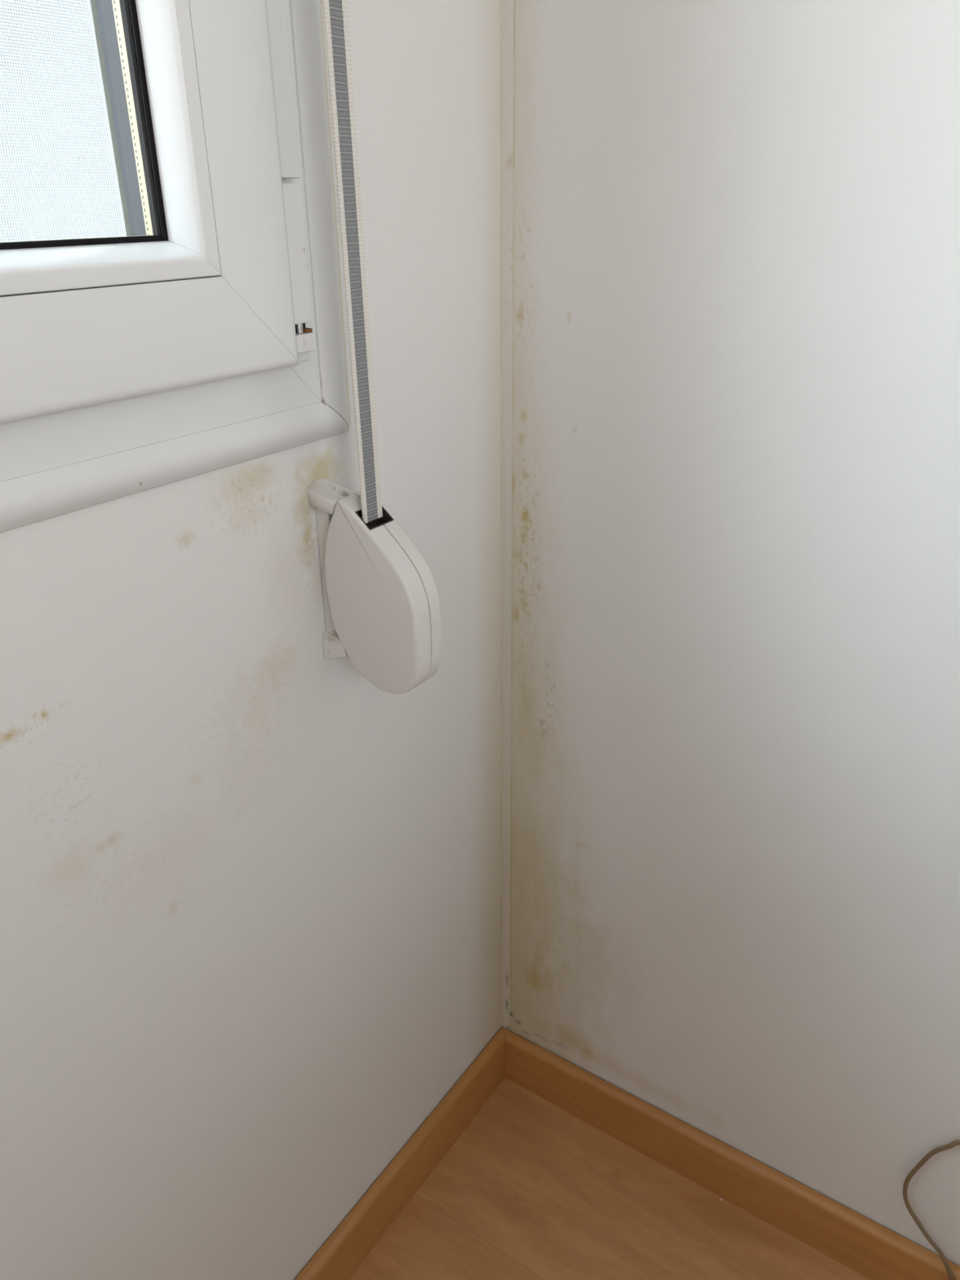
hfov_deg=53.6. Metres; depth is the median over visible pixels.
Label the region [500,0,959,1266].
wall
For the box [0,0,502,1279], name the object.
wall
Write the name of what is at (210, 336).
window
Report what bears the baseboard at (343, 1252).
attached to the wall at (251, 885)
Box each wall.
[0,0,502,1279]
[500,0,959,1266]
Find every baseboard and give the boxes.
[293,1027,505,1279]
[502,1026,959,1279]
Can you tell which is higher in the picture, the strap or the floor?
the strap
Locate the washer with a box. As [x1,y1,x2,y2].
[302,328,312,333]
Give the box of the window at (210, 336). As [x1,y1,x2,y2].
[0,0,351,533]
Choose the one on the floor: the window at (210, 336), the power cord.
the power cord
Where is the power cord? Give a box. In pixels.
[902,1139,959,1279]
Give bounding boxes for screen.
[0,0,131,242]
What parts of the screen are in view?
screen frame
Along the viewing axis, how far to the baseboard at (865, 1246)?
1.04 m
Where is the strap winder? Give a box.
[307,478,441,693]
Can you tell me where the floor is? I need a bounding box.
[348,1077,870,1279]
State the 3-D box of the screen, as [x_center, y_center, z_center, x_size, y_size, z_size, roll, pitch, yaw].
[-0.452,-0.523,0.058,0.003,1.031,0.895,16,30,31]
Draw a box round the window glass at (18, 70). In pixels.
[0,0,126,242]
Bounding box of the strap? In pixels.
[322,0,382,523]
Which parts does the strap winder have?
wall plate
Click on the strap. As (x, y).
(335, 12)
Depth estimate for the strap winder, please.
0.69 m

